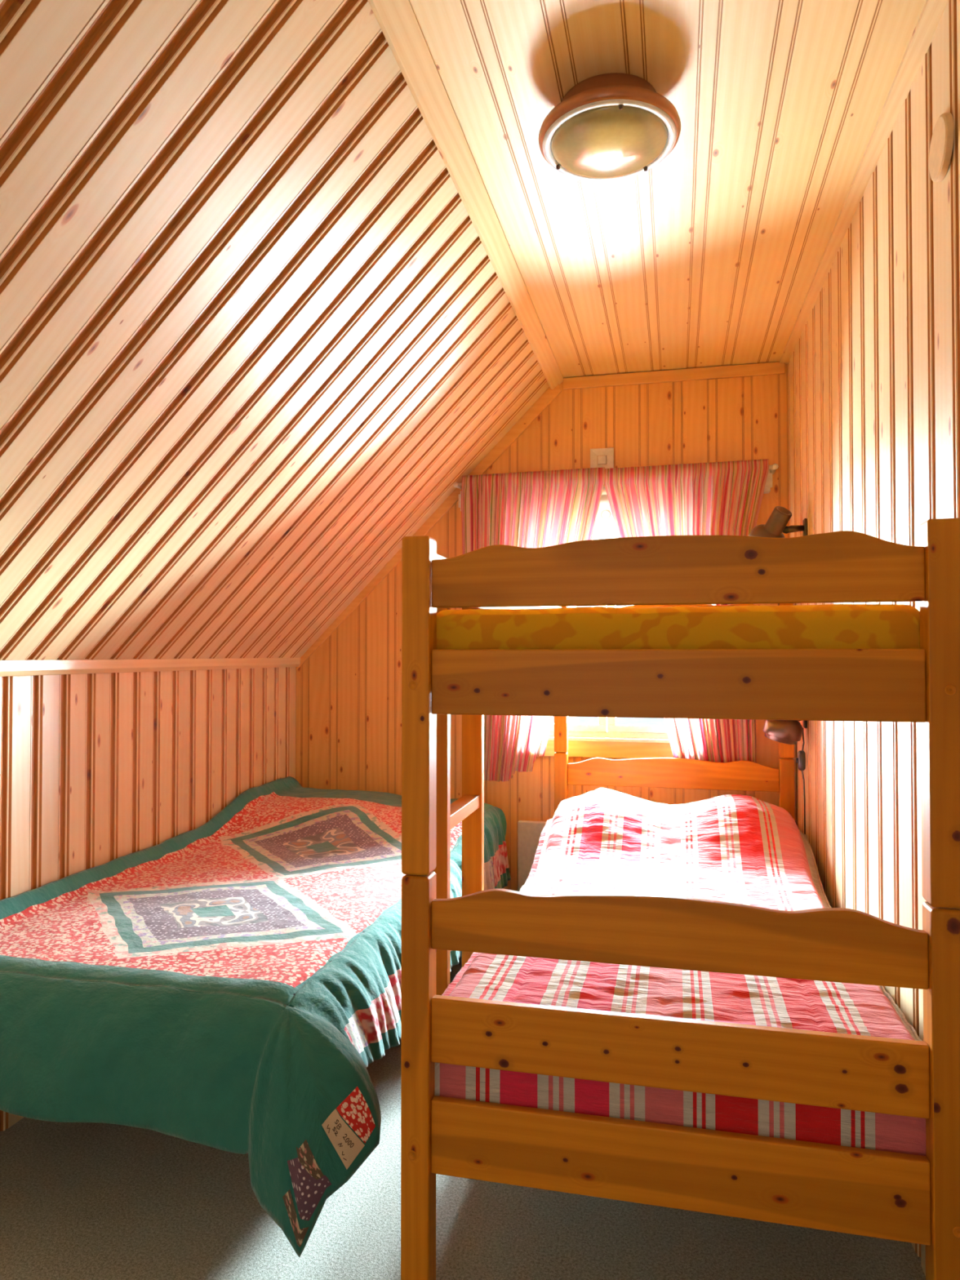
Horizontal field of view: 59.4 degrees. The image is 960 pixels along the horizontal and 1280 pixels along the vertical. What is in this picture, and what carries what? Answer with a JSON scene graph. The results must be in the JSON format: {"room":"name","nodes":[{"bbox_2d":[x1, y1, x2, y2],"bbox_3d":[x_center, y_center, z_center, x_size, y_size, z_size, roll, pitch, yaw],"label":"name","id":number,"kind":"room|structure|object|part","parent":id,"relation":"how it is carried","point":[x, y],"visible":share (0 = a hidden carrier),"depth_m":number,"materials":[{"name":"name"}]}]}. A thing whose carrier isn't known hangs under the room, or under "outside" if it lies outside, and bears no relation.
{"room":"attic bedroom","nodes":[
{"label":"attic bedroom","id":0,"kind":"room"},
{"bbox_2d":[0,666,295,1131],"bbox_3d":[-1.476,0.661,1.369,0.060,1.225,5.220,0,-1,13],"label":"wall","id":1,"kind":"structure","parent":0,"point":[96,769],"depth_m":2.69,"materials":[{"name":"brown wood"}]},
{"bbox_2d":[0,657,300,676],"bbox_3d":[-1.433,0.058,1.368,0.031,0.046,5.218,0,-1,13],"label":"trim","id":2,"kind":"structure","parent":1,"relation":"attached to","point":[28,667],"depth_m":2.67,"materials":[{"name":"brown wood"}]},
{"bbox_2d":[0,0,549,660],"bbox_3d":[-0.855,-0.580,1.328,1.334,1.349,5.380,0,-1,13],"label":"sloped ceiling","id":3,"kind":"structure","parent":0,"point":[257,328],"depth_m":1.88,"materials":[{"name":"brown wood"}]},
{"bbox_2d":[367,0,563,389],"bbox_3d":[-0.255,-1.157,1.115,0.056,0.056,5.218,0,-1,13],"label":"trim","id":4,"kind":"structure","parent":3,"relation":"attached to","point":[397,20],"depth_m":1.96,"materials":[{"name":"brown wood"}]},
{"bbox_2d":[0,955,925,1279],"bbox_3d":[-0.368,1.290,0.869,2.620,0.050,5.970,0,-1,13],"label":"floor","id":5,"kind":"structure","parent":0,"point":[79,1201],"depth_m":1.83,"materials":[{"name":"grey carpet"}]},
{"bbox_2d":[400,517,959,1279],"bbox_3d":[0.514,0.558,2.424,0.993,1.468,2.037,0,-1,13],"label":"bunk bed","id":6,"kind":"object","parent":5,"relation":"on","point":[912,1198],"visible":0.87,"depth_m":1.44,"materials":[{"name":"brown wood"}]},
{"bbox_3d":[-0.113,0.854,1.548,0.053,0.845,0.053,0,-1,13],"label":"post","id":7,"kind":"part","parent":6,"relation":"part of","materials":[{"name":"brown wood"}]},
{"bbox_3d":[-0.113,0.119,1.561,0.053,0.620,0.053,0,-1,13],"label":"post","id":8,"kind":"part","parent":6,"relation":"part of","materials":[{"name":"brown wood"}]},
{"bbox_3d":[0.109,-0.111,2.531,0.022,0.089,1.929,0,-1,13],"label":"guard rail","id":9,"kind":"part","parent":6,"relation":"part of","materials":[{"name":"brown wood"}]},
{"bbox_3d":[0.337,0.152,3.491,0.053,0.620,0.053,0,-1,13],"label":"post","id":10,"kind":"part","parent":6,"relation":"part of","materials":[{"name":"brown wood"}]},
{"bbox_3d":[0.337,0.888,3.478,0.053,0.845,0.053,0,-1,13],"label":"post","id":11,"kind":"part","parent":6,"relation":"part of","materials":[{"name":"brown wood"}]},
{"bbox_2d":[436,604,919,648],"bbox_3d":[0.539,0.026,2.423,0.859,0.145,1.925,0,-1,13],"label":"mattress","id":12,"kind":"object","parent":6,"relation":"on","point":[823,626],"visible":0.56,"depth_m":1.48,"materials":[{"name":"yellow fabric"}]},
{"bbox_3d":[1.197,0.149,3.291,0.053,0.620,0.053,0,-1,13],"label":"post","id":13,"kind":"part","parent":6,"relation":"part of","materials":[{"name":"brown wood"}]},
{"bbox_3d":[1.197,0.884,3.278,0.053,0.845,0.053,0,-1,13],"label":"post","id":14,"kind":"part","parent":6,"relation":"part of","materials":[{"name":"brown wood"}]},
{"bbox_3d":[0.748,0.116,1.361,0.053,0.620,0.053,0,-1,13],"label":"post","id":15,"kind":"part","parent":6,"relation":"part of","materials":[{"name":"brown wood"}]},
{"bbox_3d":[0.748,0.851,1.348,0.053,0.845,0.053,0,-1,13],"label":"post","id":16,"kind":"part","parent":6,"relation":"part of","materials":[{"name":"brown wood"}]},
{"bbox_3d":[0.541,0.860,2.416,0.860,0.142,1.910,0,-1,13],"label":"mattress","id":17,"kind":"object","parent":6,"relation":"on","visible":0},
{"bbox_2d":[435,787,925,1155],"bbox_3d":[0.532,0.733,2.337,0.950,0.383,1.804,0,-1,13],"label":"quilt","id":18,"kind":"object","parent":17,"relation":"on","point":[747,850],"visible":0.52,"depth_m":1.68,"materials":[{"name":"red fabric"}]},
{"bbox_2d":[295,362,789,891],"bbox_3d":[0.317,0.034,3.725,2.570,2.640,0.160,0,-1,13],"label":"wall","id":19,"kind":"structure","parent":0,"point":[348,690],"depth_m":3.66,"materials":[{"name":"brown wood"}]},
{"bbox_2d":[295,384,561,670],"bbox_3d":[-0.251,-0.495,3.776,1.237,1.267,0.016,0,-1,13],"label":"trim","id":20,"kind":"structure","parent":19,"relation":"attached to","point":[549,395],"depth_m":3.75,"materials":[{"name":"brown wood"}]},
{"bbox_2d":[517,820,546,891],"bbox_3d":[0.588,0.943,3.531,0.862,0.337,0.064,0,-1,13],"label":"heater","id":21,"kind":"object","parent":19,"relation":"attached to","point":[529,832],"visible":0.22,"depth_m":3.59,"materials":[{"name":"metal"}]},
{"bbox_2d":[590,447,613,468],"bbox_3d":[0.522,-0.770,3.602,0.099,0.099,0.014,0,-1,13],"label":"air vent","id":22,"kind":"object","parent":19,"relation":"in","point":[606,458],"visible":0.73,"depth_m":3.60,"materials":[{"name":"white plastic"}]},
{"bbox_2d":[544,485,673,758],"bbox_3d":[0.550,-0.078,3.647,1.000,1.158,0.170,0,-1,13],"label":"window","id":23,"kind":"structure","parent":19,"relation":"in","point":[612,740],"depth_m":3.58,"materials":[{"name":"brown wood"}]},
{"bbox_3d":[0.362,-0.072,3.694,0.383,0.938,0.040,0,-1,13],"label":"sash","id":24,"kind":"part","parent":23,"relation":"part of","materials":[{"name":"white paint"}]},
{"bbox_3d":[0.553,-0.084,3.662,0.860,1.005,0.040,0,-1,13],"label":"frame","id":25,"kind":"part","parent":23,"relation":"part of","materials":[{"name":"white paint"}]},
{"bbox_2d":[458,469,772,539],"bbox_3d":[0.549,-0.510,3.570,1.311,0.357,0.053,0,-1,13],"label":"roller blind","id":26,"kind":"object","parent":23,"relation":"attached to","point":[604,527],"visible":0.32,"depth_m":3.58,"materials":[{"name":"white fabric"}]},
{"bbox_3d":[0.739,-0.074,3.606,0.383,0.938,0.040,0,-1,13],"label":"sash","id":27,"kind":"part","parent":23,"relation":"part of","materials":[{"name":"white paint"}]},
{"bbox_2d":[453,463,778,489],"bbox_3d":[0.546,-0.687,3.557,1.351,0.046,0.088,0,-1,13],"label":"curtain rod","id":28,"kind":"object","parent":19,"relation":"attached to","point":[458,485],"visible":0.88,"depth_m":3.44,"materials":[{"name":"white plastic"}]},
{"bbox_2d":[461,466,604,782],"bbox_3d":[0.222,-0.061,3.579,0.617,1.326,0.060,0,-1,13],"label":"curtain","id":29,"kind":"object","parent":28,"relation":"hanging from","point":[548,508],"visible":0.43,"depth_m":3.58,"materials":[{"name":"fabric"}]},
{"bbox_2d":[604,458,768,762],"bbox_3d":[0.839,-0.065,3.433,0.652,1.323,0.059,0,-1,13],"label":"curtain","id":30,"kind":"object","parent":28,"relation":"hanging from","point":[724,498],"visible":0.44,"depth_m":3.42,"materials":[{"name":"fabric"}]},
{"bbox_2d":[563,361,785,389],"bbox_3d":[0.803,-1.111,3.541,0.910,0.048,0.016,0,-1,13],"label":"trim","id":31,"kind":"structure","parent":19,"relation":"attached to","point":[767,368],"depth_m":3.53,"materials":[{"name":"brown wood"}]},
{"bbox_2d":[409,0,926,377],"bbox_3d":[0.320,-1.212,1.066,1.250,0.060,5.380,0,-1,13],"label":"ceiling","id":32,"kind":"structure","parent":0,"point":[710,255],"depth_m":2.02,"materials":[{"name":"brown wood"}]},
{"bbox_2d":[537,72,680,181],"bbox_3d":[0.281,-1.110,1.838,0.307,0.114,0.307,0,-1,13],"label":"ceiling lamp","id":33,"kind":"object","parent":32,"relation":"attached to","point":[613,126],"visible":1,"depth_m":1.77,"materials":[{"name":"orange metal"}]},
{"bbox_3d":[0.281,-1.072,1.837,0.254,0.040,0.254,0,-1,13],"label":"lamp shade","id":34,"kind":"part","parent":33,"relation":"part of","materials":[{"name":"clear glass"}]},
{"bbox_2d":[787,0,959,1275],"bbox_3d":[0.826,0.035,0.896,0.298,2.540,5.320,0,-1,13],"label":"wall","id":35,"kind":"structure","parent":0,"point":[873,367],"depth_m":1.96,"materials":[{"name":"brown wood"}]},
{"bbox_2d":[748,506,807,537],"bbox_3d":[1.076,-0.391,3.063,0.136,0.182,0.203,1,-1,-42],"label":"reading lamp","id":36,"kind":"object","parent":35,"relation":"attached to","point":[776,523],"visible":0.59,"depth_m":3.03,"materials":[{"name":"black plastic"}]},
{"bbox_3d":[1.051,-0.366,3.088,0.136,0.121,0.134,0,-1,13],"label":"lamp shade","id":37,"kind":"part","parent":36,"relation":"part of","materials":[{"name":"brown metal"}]},
{"bbox_3d":[1.139,-0.401,3.038,0.061,0.028,0.026,0,-1,13],"label":"arm","id":38,"kind":"part","parent":36,"relation":"part of","materials":[{"name":"brown metal"}]},
{"bbox_3d":[1.170,-0.398,3.031,0.008,0.075,0.044,0,-1,13],"label":"wall plate","id":39,"kind":"part","parent":36,"relation":"part of","materials":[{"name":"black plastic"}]},
{"bbox_2d":[762,720,806,834],"bbox_3d":[1.099,0.446,3.029,0.152,0.512,0.135,0,-1,13],"label":"reading lamp","id":40,"kind":"object","parent":35,"relation":"attached to","point":[785,731],"visible":0.66,"depth_m":2.99,"materials":[{"name":"black plastic"}]},
{"bbox_3d":[1.091,0.315,3.033,0.136,0.092,0.135,0,-1,13],"label":"lamp shade","id":41,"kind":"part","parent":40,"relation":"part of","materials":[{"name":"brown metal"}]},
{"bbox_2d":[795,751,805,770],"bbox_3d":[1.159,0.436,3.041,0.032,0.072,0.027,0,-1,13],"label":"switch","id":42,"kind":"object","parent":40,"relation":"attached to","point":[801,759],"depth_m":3.03,"materials":[{"name":"black plastic"}]},
{"bbox_3d":[1.166,0.510,3.038,0.013,0.385,0.023,0,-1,13],"label":"cord","id":43,"kind":"part","parent":40,"relation":"part of","materials":[{"name":"black plastic"}]},
{"bbox_3d":[1.176,0.280,3.049,0.008,0.075,0.044,0,-1,13],"label":"wall plate","id":44,"kind":"part","parent":40,"relation":"part of","materials":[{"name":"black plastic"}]},
{"bbox_2d":[779,0,949,364],"bbox_3d":[0.698,-1.179,0.895,0.042,0.011,5.222,0,-1,12],"label":"trim","id":45,"kind":"structure","parent":35,"relation":"attached to","point":[931,13],"depth_m":1.97,"materials":[{"name":"brown wood"}]},
{"bbox_2d":[928,112,954,182],"bbox_3d":[0.851,-0.909,1.555,0.012,0.111,0.111,0,-1,13],"label":"disc","id":46,"kind":"object","parent":35,"relation":"attached to","point":[942,139],"visible":1,"depth_m":1.53,"materials":[{"name":"beige plastic"}]},
{"bbox_3d":[-0.623,0.879,2.779,0.914,0.237,1.990,0,-1,13],"label":"mattress","id":47,"kind":"object","parent":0,"visible":0},
{"bbox_2d":[0,776,511,1257],"bbox_3d":[-0.531,0.855,2.676,1.156,0.521,2.207,0,-1,13],"label":"patchwork quilt","id":48,"kind":"object","parent":47,"relation":"on","point":[232,982],"visible":0.81,"depth_m":1.82,"materials":[{"name":"fabric"}]}
]}

